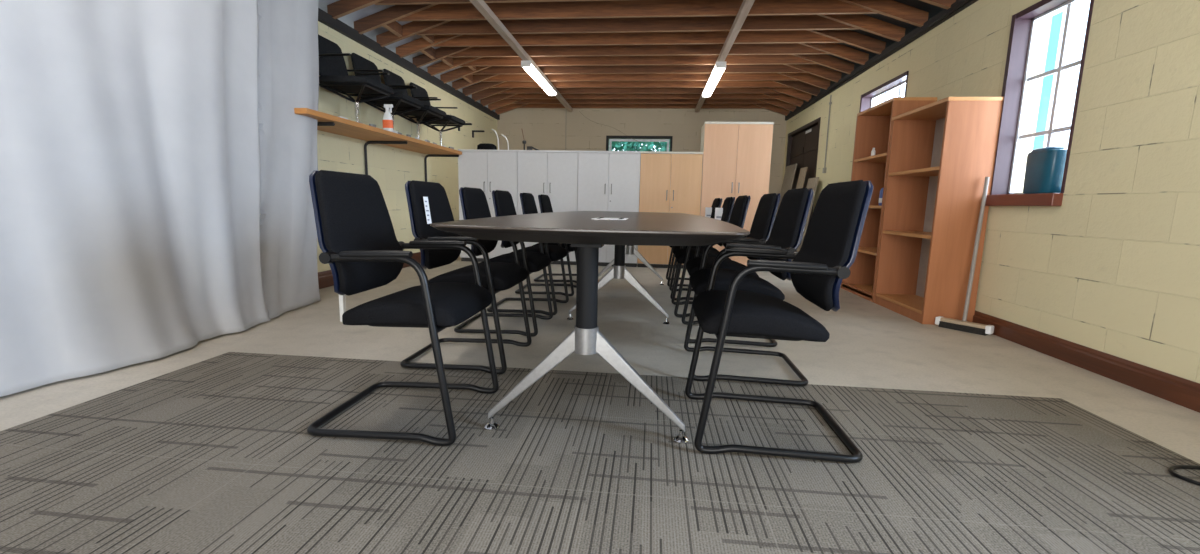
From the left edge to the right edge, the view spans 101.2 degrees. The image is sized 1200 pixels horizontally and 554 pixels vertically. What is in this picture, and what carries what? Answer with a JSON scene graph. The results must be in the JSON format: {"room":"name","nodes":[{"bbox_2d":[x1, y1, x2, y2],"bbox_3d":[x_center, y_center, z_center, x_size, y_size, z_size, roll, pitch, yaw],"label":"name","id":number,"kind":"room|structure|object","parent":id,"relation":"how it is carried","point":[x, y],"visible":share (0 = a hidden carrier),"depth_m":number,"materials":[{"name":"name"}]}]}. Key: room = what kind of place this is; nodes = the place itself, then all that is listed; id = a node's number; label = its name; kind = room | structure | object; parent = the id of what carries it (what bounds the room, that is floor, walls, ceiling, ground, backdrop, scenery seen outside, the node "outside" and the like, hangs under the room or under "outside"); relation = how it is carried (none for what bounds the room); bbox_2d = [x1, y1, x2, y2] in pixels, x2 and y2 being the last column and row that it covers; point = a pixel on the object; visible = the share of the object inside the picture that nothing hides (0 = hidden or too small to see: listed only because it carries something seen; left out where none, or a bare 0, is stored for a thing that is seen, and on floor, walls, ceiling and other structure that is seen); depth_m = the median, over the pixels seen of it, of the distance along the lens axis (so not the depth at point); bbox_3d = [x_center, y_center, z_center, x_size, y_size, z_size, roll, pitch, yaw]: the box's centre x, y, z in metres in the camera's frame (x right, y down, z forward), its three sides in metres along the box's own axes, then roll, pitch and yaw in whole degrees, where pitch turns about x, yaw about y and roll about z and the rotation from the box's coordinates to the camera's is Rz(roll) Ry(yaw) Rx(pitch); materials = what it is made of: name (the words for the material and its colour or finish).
{"room":"meeting room","nodes":[
{"label":"meeting room","id":0,"kind":"room"},
{"bbox_2d":[260,21,497,271],"bbox_3d":[-2.777,-0.927,3.156,0.220,2.430,13.100,2,8,6],"label":"wall","id":1,"kind":"structure","parent":0,"point":[391,167],"depth_m":5.80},
{"bbox_2d":[318,252,420,288],"bbox_3d":[-2.681,0.205,3.311,0.022,0.150,13.100,2,8,6],"label":"baseboard","id":2,"kind":"structure","parent":1,"relation":"attached to","point":[325,278],"depth_m":4.60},
{"bbox_2d":[294,108,461,181],"bbox_3d":[-2.215,-1.133,5.073,0.500,0.620,2.950,2,8,6],"label":"wall shelf","id":3,"kind":"object","parent":1,"relation":"attached to","point":[329,123],"visible":0.67,"depth_m":4.78,"materials":[{"name":"orange wood"}]},
{"bbox_2d":[318,34,393,121],"bbox_3d":[-2.196,-1.730,4.390,0.540,0.760,0.546,2,8,6],"label":"seat","id":4,"kind":"object","parent":3,"relation":"on","point":[334,77],"visible":0.82,"depth_m":4.34,"materials":[{"name":"black fabric"},{"name":"black plastic"},{"name":"chrome"}]},
{"bbox_2d":[351,53,423,129],"bbox_3d":[-2.133,-1.817,4.990,0.540,0.760,0.546,2,8,6],"label":"seat","id":5,"kind":"object","parent":3,"relation":"on","point":[399,100],"visible":0.57,"depth_m":4.92,"materials":[{"name":"black fabric"},{"name":"black plastic"},{"name":"chrome"}]},
{"bbox_2d":[382,104,392,131],"bbox_3d":[-2.015,-1.511,4.687,0.102,0.250,0.059,2,8,6],"label":"spray bottle","id":6,"kind":"object","parent":3,"relation":"on","point":[387,120],"visible":0.92,"depth_m":4.67,"materials":[{"name":"white plastic"}]},
{"bbox_2d":[383,69,445,137],"bbox_3d":[-2.074,-1.899,5.551,0.540,0.760,0.546,2,8,6],"label":"seat","id":7,"kind":"object","parent":3,"relation":"on","point":[428,111],"visible":0.7,"depth_m":5.53,"materials":[{"name":"black fabric"},{"name":"black plastic"},{"name":"chrome"}]},
{"bbox_2d":[409,82,465,145],"bbox_3d":[-2.011,-1.985,6.142,0.540,0.760,0.546,2,8,6],"label":"seat","id":8,"kind":"object","parent":3,"relation":"on","point":[449,120],"visible":0.65,"depth_m":6.11,"materials":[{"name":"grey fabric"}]},
{"bbox_2d":[318,8,499,119],"bbox_3d":[-2.619,-2.109,2.967,0.045,0.090,13.100,2,8,6],"label":"trim","id":9,"kind":"structure","parent":1,"relation":"attached to","point":[324,17],"depth_m":5.53,"materials":[{"name":"black wood"}]},
{"bbox_2d":[472,130,484,137],"bbox_3d":[-2.012,-2.363,8.149,0.200,0.112,0.040,2,8,6],"label":"wall bracket","id":10,"kind":"object","parent":1,"relation":"attached to","point":[473,131],"visible":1,"depth_m":8.13,"materials":[{"name":"black metal"}]},
{"bbox_2d":[376,14,904,46],"bbox_3d":[0.284,-2.868,4.988,5.356,1.004,0.085,2,8,6],"label":"ceiling beam","id":11,"kind":"structure","parent":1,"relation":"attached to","point":[831,21],"depth_m":5.01,"materials":[{"name":"brown wood"}]},
{"bbox_2d":[420,35,434,43],"bbox_3d":[-1.921,-2.687,5.433,0.040,0.115,0.355,2,8,6],"label":"roof noggin","id":12,"kind":"structure","parent":11,"relation":"attached to","point":[430,38],"depth_m":5.51,"materials":[{"name":"brown wood"}]},
{"bbox_2d":[427,54,853,75],"bbox_3d":[0.410,-3.042,6.184,5.356,1.004,0.085,2,8,6],"label":"roof truss","id":13,"kind":"object","parent":1,"relation":"attached to","point":[825,60],"visible":0.42,"depth_m":6.21,"materials":[{"name":"brown wood"}]},
{"bbox_2d":[396,30,885,57],"bbox_3d":[0.326,-2.926,5.387,5.356,1.004,0.085,2,8,6],"label":"ceiling beam","id":14,"kind":"structure","parent":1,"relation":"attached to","point":[849,37],"depth_m":5.41,"materials":[{"name":"brown wood"}]},
{"bbox_2d":[420,47,435,58],"bbox_3d":[-2.049,-2.696,5.857,0.040,0.115,0.355,2,8,6],"label":"roof noggin","id":15,"kind":"structure","parent":14,"relation":"attached to","point":[430,52],"depth_m":5.91,"materials":[{"name":"brown wood"}]},
{"bbox_2d":[413,43,868,67],"bbox_3d":[0.368,-2.984,5.785,5.356,1.004,0.085,2,8,6],"label":"roof truss","id":16,"kind":"object","parent":1,"relation":"attached to","point":[835,49],"visible":0.47,"depth_m":5.82,"materials":[{"name":"brown wood"}]},
{"bbox_2d":[440,57,453,66],"bbox_3d":[-1.947,-2.771,6.247,0.040,0.115,0.355,2,8,6],"label":"roof noggin","id":17,"kind":"structure","parent":16,"relation":"attached to","point":[448,60],"depth_m":6.29,"materials":[{"name":"brown wood"}]},
{"bbox_2d":[440,64,841,82],"bbox_3d":[0.452,-3.100,6.582,5.356,1.004,0.085,2,8,6],"label":"roof truss","id":18,"kind":"object","parent":1,"relation":"attached to","point":[814,69],"visible":0.33,"depth_m":6.62,"materials":[{"name":"brown wood"}]},
{"bbox_2d":[462,74,472,82],"bbox_3d":[-1.903,-2.876,7.050,0.040,0.115,0.355,2,8,6],"label":"roof noggin","id":19,"kind":"structure","parent":18,"relation":"attached to","point":[469,78],"depth_m":7.10,"materials":[{"name":"brown wood"}]},
{"bbox_2d":[452,73,829,89],"bbox_3d":[0.494,-3.159,6.981,5.356,1.004,0.085,2,8,6],"label":"roof truss","id":20,"kind":"object","parent":1,"relation":"attached to","point":[807,78],"visible":0.33,"depth_m":7.00,"materials":[{"name":"brown wood"}]},
{"bbox_2d":[462,81,819,95],"bbox_3d":[0.537,-3.217,7.380,5.356,1.004,0.085,2,8,6],"label":"roof truss","id":21,"kind":"object","parent":1,"relation":"attached to","point":[798,85],"visible":0.33,"depth_m":7.42,"materials":[{"name":"brown wood"}]},
{"bbox_2d":[469,0,572,111],"bbox_3d":[-1.119,-2.336,3.832,0.070,0.060,10.980,2,8,6],"label":"batten","id":22,"kind":"object","parent":21,"relation":"attached to","point":[482,7],"visible":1,"depth_m":5.17,"materials":[{"name":"brown wood"}]},
{"bbox_2d":[521,61,555,95],"bbox_3d":[-0.812,-2.695,6.755,0.124,0.072,1.624,2,8,6],"label":"strip light","id":23,"kind":"object","parent":22,"relation":"attached to","point":[528,66],"visible":1,"depth_m":6.51,"materials":[{"name":"white plastic"}]},
{"bbox_2d":[354,0,928,33],"bbox_3d":[0.242,-2.810,4.590,5.356,1.004,0.085,2,8,6],"label":"ceiling beam","id":24,"kind":"structure","parent":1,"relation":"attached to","point":[618,8],"depth_m":4.63,"materials":[{"name":"brown wood"}]},
{"bbox_2d":[383,21,402,36],"bbox_3d":[-2.133,-2.580,5.060,0.040,0.115,0.355,2,8,6],"label":"roof noggin","id":25,"kind":"structure","parent":24,"relation":"attached to","point":[394,27],"depth_m":5.10,"materials":[{"name":"brown wood"}]},
{"bbox_2d":[472,87,810,101],"bbox_3d":[0.579,-3.275,7.778,5.356,1.004,0.085,2,8,6],"label":"roof truss","id":26,"kind":"object","parent":1,"relation":"attached to","point":[789,91],"visible":0.33,"depth_m":7.82,"materials":[{"name":"brown wood"}]},
{"bbox_2d":[480,94,802,106],"bbox_3d":[0.621,-3.333,8.177,5.356,1.004,0.085,2,8,6],"label":"roof truss","id":27,"kind":"object","parent":1,"relation":"attached to","point":[497,97],"visible":0.29,"depth_m":8.22,"materials":[{"name":"brown wood"}]},
{"bbox_2d":[327,0,955,18],"bbox_3d":[0.200,-2.752,4.191,5.356,1.004,0.085,2,8,6],"label":"roof truss","id":28,"kind":"object","parent":1,"relation":"attached to","point":[340,8],"visible":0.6,"depth_m":4.44,"materials":[{"name":"brown wood"}]},
{"bbox_2d":[488,99,795,111],"bbox_3d":[0.663,-3.391,8.575,5.356,1.004,0.085,2,8,6],"label":"roof truss","id":29,"kind":"object","parent":1,"relation":"attached to","point":[504,102],"visible":0.26,"depth_m":8.62,"materials":[{"name":"brown wood"}]},
{"bbox_2d":[495,104,789,115],"bbox_3d":[0.705,-3.449,8.974,5.356,1.004,0.085,2,8,6],"label":"roof truss","id":30,"kind":"object","parent":1,"relation":"attached to","point":[509,107],"visible":0.21,"depth_m":9.00,"materials":[{"name":"brown wood"}]},
{"bbox_2d":[695,0,754,111],"bbox_3d":[1.198,-2.251,3.599,0.070,0.060,10.980,2,8,6],"label":"batten","id":31,"kind":"object","parent":30,"relation":"attached to","point":[746,5],"visible":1,"depth_m":4.92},
{"bbox_2d":[702,61,725,96],"bbox_3d":[1.515,-2.624,6.621,0.124,0.072,1.624,2,8,6],"label":"strip light","id":32,"kind":"object","parent":31,"relation":"attached to","point":[720,66],"visible":1,"depth_m":6.33,"materials":[{"name":"white plastic"}]},
{"bbox_2d":[0,255,1199,463],"bbox_3d":[-0.030,0.426,3.063,5.660,0.100,13.400,2,8,6],"label":"floor","id":33,"kind":"structure","parent":0,"point":[869,344],"depth_m":2.77,"materials":[{"name":"beige concrete"}]},
{"bbox_2d":[339,295,345,321],"bbox_3d":[-1.729,0.101,3.302,0.030,0.400,0.030,2,8,6],"label":"post","id":34,"kind":"object","parent":33,"relation":"on","point":[342,299],"visible":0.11,"depth_m":3.30,"materials":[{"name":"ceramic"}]},
{"bbox_2d":[458,149,517,261],"bbox_3d":[-1.486,-0.973,6.832,0.808,1.500,0.482,2,8,6],"label":"cabinet","id":35,"kind":"object","parent":33,"relation":"on","point":[486,170],"visible":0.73,"depth_m":6.57,"materials":[{"name":"white laminate"}]},
{"bbox_2d":[477,143,496,149],"bbox_3d":[-1.542,-1.769,6.733,0.250,0.100,0.200,2,8,6],"label":"bag","id":36,"kind":"object","parent":35,"relation":"on","point":[483,146],"visible":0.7,"depth_m":6.64,"materials":[{"name":"fabric"}]},
{"bbox_2d":[454,187,552,336],"bbox_3d":[-0.622,-0.121,3.228,0.551,0.906,0.498,2,8,6],"label":"chair","id":37,"kind":"object","parent":33,"relation":"on","point":[474,204],"visible":0.59,"depth_m":3.08,"materials":[{"name":"black fabric"}]},
{"bbox_2d":[487,190,568,314],"bbox_3d":[-0.549,-0.207,3.818,0.551,0.906,0.498,2,8,7],"label":"chair","id":38,"kind":"object","parent":33,"relation":"on","point":[503,202],"visible":0.56,"depth_m":3.67,"materials":[{"name":"black fabric"}]},
{"bbox_2d":[515,193,576,295],"bbox_3d":[-0.469,-0.317,4.576,0.551,0.906,0.498,2,8,6],"label":"chair","id":39,"kind":"object","parent":33,"relation":"on","point":[528,204],"visible":0.4,"depth_m":4.39,"materials":[{"name":"black fabric"}]},
{"bbox_2d":[517,150,577,264],"bbox_3d":[-0.680,-0.943,6.752,0.808,1.500,0.482,2,8,6],"label":"cabinet","id":40,"kind":"object","parent":33,"relation":"on","point":[552,173],"visible":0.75,"depth_m":6.49,"materials":[{"name":"white laminate"}]},
{"bbox_2d":[527,146,537,149],"bbox_3d":[-0.892,-1.722,6.641,0.182,0.067,0.052,1,8,-5],"label":"brush","id":41,"kind":"object","parent":40,"relation":"on","point":[528,147],"visible":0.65,"depth_m":6.62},
{"bbox_2d":[534,194,576,282],"bbox_3d":[-0.394,-0.420,5.284,0.551,0.906,0.498,2,8,6],"label":"chair","id":42,"kind":"object","parent":33,"relation":"on","point":[545,205],"visible":0.28,"depth_m":5.14,"materials":[{"name":"black fabric"}]},
{"bbox_2d":[430,211,749,443],"bbox_3d":[0.137,-0.056,3.442,1.200,0.748,3.900,2,8,6],"label":"conference table","id":43,"kind":"object","parent":33,"relation":"on","point":[588,231],"visible":1,"depth_m":1.69,"materials":[{"name":"laminate"}]},
{"bbox_2d":[0,352,1199,553],"bbox_3d":[-0.159,0.760,0.417,4.035,0.007,4.030,2,8,6],"label":"carpet","id":44,"kind":"object","parent":33,"relation":"on","point":[215,455],"visible":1,"depth_m":1.51,"materials":[{"name":"grey carpet"}]},
{"bbox_2d":[307,170,498,445],"bbox_3d":[-0.721,0.076,1.837,0.551,0.906,0.498,2,8,6],"label":"chair","id":45,"kind":"object","parent":44,"relation":"on","point":[359,243],"visible":1,"depth_m":1.69,"materials":[{"name":"black fabric"}]},
{"bbox_2d":[400,180,531,373],"bbox_3d":[-0.680,-0.027,2.537,0.551,0.906,0.498,2,8,6],"label":"chair","id":46,"kind":"object","parent":44,"relation":"on","point":[428,202],"visible":0.79,"depth_m":2.38,"materials":[{"name":"black fabric"}]},
{"bbox_2d":[684,188,813,385],"bbox_3d":[0.729,0.015,2.455,0.551,0.906,0.498,2,8,6],"label":"chair","id":47,"kind":"object","parent":44,"relation":"on","point":[787,231],"visible":0.73,"depth_m":2.29,"materials":[{"name":"black fabric"}]},
{"bbox_2d":[685,180,872,462],"bbox_3d":[0.620,0.113,1.778,0.551,0.906,0.498,2,8,6],"label":"chair","id":48,"kind":"object","parent":44,"relation":"on","point":[829,248],"visible":1,"depth_m":1.60,"materials":[{"name":"black fabric"}]},
{"bbox_2d":[1168,465,1199,485],"bbox_3d":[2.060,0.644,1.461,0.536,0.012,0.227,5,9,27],"label":"chair","id":49,"kind":"object","parent":44,"relation":"on","point":[1171,469],"visible":1,"depth_m":1.58,"materials":[{"name":"black metal"}]},
{"bbox_2d":[578,151,640,266],"bbox_3d":[0.125,-0.914,6.671,0.808,1.500,0.482,2,8,6],"label":"cabinet","id":50,"kind":"object","parent":33,"relation":"on","point":[607,180],"visible":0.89,"depth_m":6.42,"materials":[{"name":"white laminate"}]},
{"bbox_2d":[637,151,702,268],"bbox_3d":[0.920,-0.885,6.591,0.788,1.500,0.482,2,8,6],"label":"cabinet","id":51,"kind":"object","parent":33,"relation":"on","point":[670,182],"visible":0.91,"depth_m":6.34,"materials":[{"name":"brown wood"}]},
{"bbox_2d":[666,198,721,286],"bbox_3d":[0.988,-0.370,5.146,0.551,0.906,0.498,2,8,6],"label":"chair","id":52,"kind":"object","parent":33,"relation":"on","point":[709,211],"visible":0.2,"depth_m":5.00,"materials":[{"name":"black fabric"}]},
{"bbox_2d":[669,197,734,300],"bbox_3d":[0.923,-0.266,4.436,0.551,0.906,0.498,2,8,6],"label":"chair","id":53,"kind":"object","parent":33,"relation":"on","point":[724,213],"visible":0.35,"depth_m":4.28,"materials":[{"name":"black fabric"}]},
{"bbox_2d":[671,195,750,316],"bbox_3d":[0.855,-0.173,3.796,0.551,0.906,0.498,2,8,5],"label":"chair","id":54,"kind":"object","parent":33,"relation":"on","point":[738,215],"visible":0.51,"depth_m":3.62,"materials":[{"name":"black fabric"}]},
{"bbox_2d":[681,193,780,346],"bbox_3d":[0.823,-0.073,3.113,0.551,0.906,0.498,2,8,6],"label":"chair","id":55,"kind":"object","parent":33,"relation":"on","point":[764,218],"visible":0.49,"depth_m":2.95,"materials":[{"name":"black fabric"}]},
{"bbox_2d":[700,122,773,265],"bbox_3d":[1.735,-1.038,6.482,0.838,1.870,0.482,2,8,6],"label":"tall cabinet","id":56,"kind":"object","parent":33,"relation":"on","point":[736,155],"visible":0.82,"depth_m":6.22,"materials":[{"name":"brown wood"}]},
{"bbox_2d":[775,164,796,217],"bbox_3d":[3.123,-1.142,8.496,0.251,1.545,0.600,2,8,6],"label":"leaning board","id":57,"kind":"object","parent":33,"relation":"on","point":[790,170],"visible":0.36,"depth_m":8.41,"materials":[{"name":"beige wood"}]},
{"bbox_2d":[796,167,807,188],"bbox_3d":[3.047,-0.987,7.774,0.236,1.446,0.300,2,8,6],"label":"leaning board","id":58,"kind":"object","parent":33,"relation":"on","point":[802,175],"visible":0.36,"depth_m":7.65,"materials":[{"name":"beige wood"}]},
{"bbox_2d":[791,177,818,260],"bbox_3d":[2.969,-0.809,7.199,0.208,1.258,0.420,2,8,6],"label":"leaning board","id":59,"kind":"object","parent":33,"relation":"on","point":[812,183],"visible":0.43,"depth_m":7.01,"materials":[{"name":"brown wood"}]},
{"bbox_2d":[841,97,936,301],"bbox_3d":[2.677,-0.694,4.653,0.345,1.766,0.765,2,8,6],"label":"bookcase","id":60,"kind":"object","parent":33,"relation":"on","point":[874,124],"visible":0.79,"depth_m":4.92,"materials":[{"name":"orange wood"}]},
{"bbox_2d":[878,188,882,205],"bbox_3d":[2.552,-0.721,4.421,0.086,0.159,0.085,2,8,6],"label":"plastic tub","id":61,"kind":"object","parent":60,"relation":"on","point":[881,190],"visible":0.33,"depth_m":4.41,"materials":[{"name":"blue plastic"}]},
{"bbox_2d":[874,97,1003,324],"bbox_3d":[2.588,-0.496,3.876,0.353,1.598,0.818,2,8,6],"label":"bookcase","id":62,"kind":"object","parent":33,"relation":"on","point":[942,152],"visible":0.98,"depth_m":3.58,"materials":[{"name":"orange wood"}]},
{"bbox_2d":[935,177,993,335],"bbox_3d":[2.600,-0.155,3.403,0.192,1.062,0.336,-4,10,-34],"label":"broom","id":63,"kind":"object","parent":33,"relation":"on","point":[963,325],"visible":1,"depth_m":3.41,"materials":[{"name":"grey metal"},{"name":"white plastic"},{"name":"black bristles"}]},
{"bbox_2d":[318,0,957,112],"bbox_3d":[0.035,-2.577,2.618,5.800,1.007,13.540,2,8,6],"label":"ceiling","id":64,"kind":"structure","parent":0,"point":[349,19],"depth_m":4.90,"materials":[{"name":"brown wood"}]},
{"bbox_3d":[-2.399,-1.872,0.971,0.027,0.028,5.850,2,8,6],"label":"rail","id":65,"kind":"object","parent":64,"relation":"hanging from","visible":0},
{"bbox_2d":[0,0,269,396],"bbox_3d":[-2.412,-0.579,0.786,0.222,2.428,5.030,2,8,6],"label":"curtain","id":66,"kind":"object","parent":65,"relation":"hanging from","point":[130,154],"visible":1,"depth_m":2.32,"materials":[{"name":"fabric"}]},
{"bbox_2d":[258,0,320,318],"bbox_3d":[-2.224,-0.981,3.532,0.101,2.430,0.844,1,8,0],"label":"curtain","id":67,"kind":"object","parent":65,"relation":"hanging from","point":[288,63],"visible":0.92,"depth_m":3.52,"materials":[{"name":"fabric"}]},
{"bbox_2d":[497,108,786,193],"bbox_3d":[0.701,-2.267,9.360,5.800,3.414,0.220,2,8,6],"label":"wall","id":68,"kind":"structure","parent":0,"point":[542,128],"depth_m":9.20,"materials":[{"name":"beige paint"}]},
{"bbox_2d":[579,111,636,140],"bbox_3d":[0.153,-2.821,9.215,1.104,0.536,0.007,2,8,6],"label":"wire","id":69,"kind":"object","parent":68,"relation":"attached to","point":[579,111],"visible":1,"depth_m":9.22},
{"bbox_2d":[606,136,672,151],"bbox_3d":[0.724,-2.151,9.278,1.230,0.970,0.090,2,8,6],"label":"window","id":70,"kind":"structure","parent":68,"relation":"in","point":[609,139],"depth_m":9.20,"materials":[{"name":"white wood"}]},
{"bbox_2d":[782,0,1199,382],"bbox_3d":[2.772,-0.724,2.599,0.220,2.430,13.100,2,8,6],"label":"wall","id":71,"kind":"structure","parent":0,"point":[1114,268],"depth_m":2.60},
{"bbox_2d":[790,131,805,188],"bbox_3d":[3.319,-1.395,8.445,0.087,2.050,0.786,2,8,6],"label":"door","id":72,"kind":"structure","parent":71,"relation":"in","point":[798,141],"depth_m":8.30,"materials":[{"name":"brown wood"}]},
{"bbox_2d":[785,117,820,218],"bbox_3d":[3.286,-1.363,8.050,0.132,2.120,1.680,2,8,6],"label":"trim","id":73,"kind":"structure","parent":71,"relation":"attached to","point":[817,121],"depth_m":7.79,"materials":[{"name":"brown wood"}]},
{"bbox_2d":[803,125,817,226],"bbox_3d":[3.236,-1.282,7.664,0.087,2.050,0.786,2,8,6],"label":"door","id":74,"kind":"structure","parent":71,"relation":"in","point":[811,137],"depth_m":7.63,"materials":[{"name":"brown wood"}]},
{"bbox_2d":[822,95,831,172],"bbox_3d":[3.105,-1.944,6.724,0.030,1.030,0.060,2,8,6],"label":"conduit","id":75,"kind":"object","parent":71,"relation":"attached to","point":[830,102],"visible":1,"depth_m":6.72,"materials":[{"name":"grey metal"}]},
{"bbox_2d":[787,0,968,117],"bbox_3d":[2.859,-2.209,4.583,0.026,0.050,8.250,2,8,6],"label":"pipe","id":76,"kind":"object","parent":71,"relation":"attached to","point":[960,4],"visible":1,"depth_m":4.80,"materials":[{"name":"black metal"}]},
{"bbox_2d":[785,0,977,120],"bbox_3d":[2.671,-1.920,2.435,0.035,0.080,13.100,2,8,6],"label":"trim","id":77,"kind":"structure","parent":71,"relation":"attached to","point":[970,2],"depth_m":4.89,"materials":[{"name":"black wood"}]},
{"bbox_2d":[859,71,908,112],"bbox_3d":[2.990,-1.395,5.255,0.185,1.259,1.053,2,8,6],"label":"window","id":78,"kind":"structure","parent":71,"relation":"in","point":[867,101],"depth_m":5.27,"materials":[{"name":"white wood"}]},
{"bbox_2d":[985,0,1093,205],"bbox_3d":[2.759,-1.077,3.075,0.185,1.259,0.643,2,8,6],"label":"window","id":79,"kind":"structure","parent":71,"relation":"in","point":[1024,24],"depth_m":3.27,"materials":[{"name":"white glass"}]},
{"bbox_2d":[1023,146,1066,193],"bbox_3d":[2.737,-0.653,3.034,0.110,0.279,0.230,2,8,6],"label":"canister","id":80,"kind":"object","parent":79,"relation":"on","point":[1044,171],"visible":0.9,"depth_m":2.97,"materials":[{"name":"teal plastic"}]},
{"bbox_2d":[972,310,1199,412],"bbox_3d":[2.526,0.555,1.831,0.022,0.115,11.170,2,8,6],"label":"baseboard","id":81,"kind":"structure","parent":71,"relation":"attached to","point":[1183,392],"depth_m":2.54,"materials":[{"name":"brown wood"}]},
{"label":"outside","id":82,"kind":"structure","parent":0,"visible":0},
{"bbox_3d":[1.740,-1.543,16.763,28.000,0.100,14.200,2,8,6],"label":"trim","id":83,"kind":"structure","parent":82,"visible":0},
{"bbox_2d":[611,139,669,151],"bbox_3d":[1.093,-2.597,11.894,6.986,3.503,1.218,2,8,6],"label":"hedge","id":84,"kind":"object","parent":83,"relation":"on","point":[617,145],"visible":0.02,"depth_m":11.59,"materials":[{"name":"green plant"}]},
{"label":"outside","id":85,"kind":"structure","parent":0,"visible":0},
{"bbox_3d":[8.461,0.910,1.169,11.340,0.100,15.800,2,8,6],"label":"trim","id":86,"kind":"structure","parent":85,"visible":0},
{"bbox_2d":[1033,11,1062,149],"bbox_3d":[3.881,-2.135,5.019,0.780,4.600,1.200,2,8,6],"label":"garden shed","id":87,"kind":"object","parent":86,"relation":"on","point":[1055,28],"visible":0.02,"depth_m":4.49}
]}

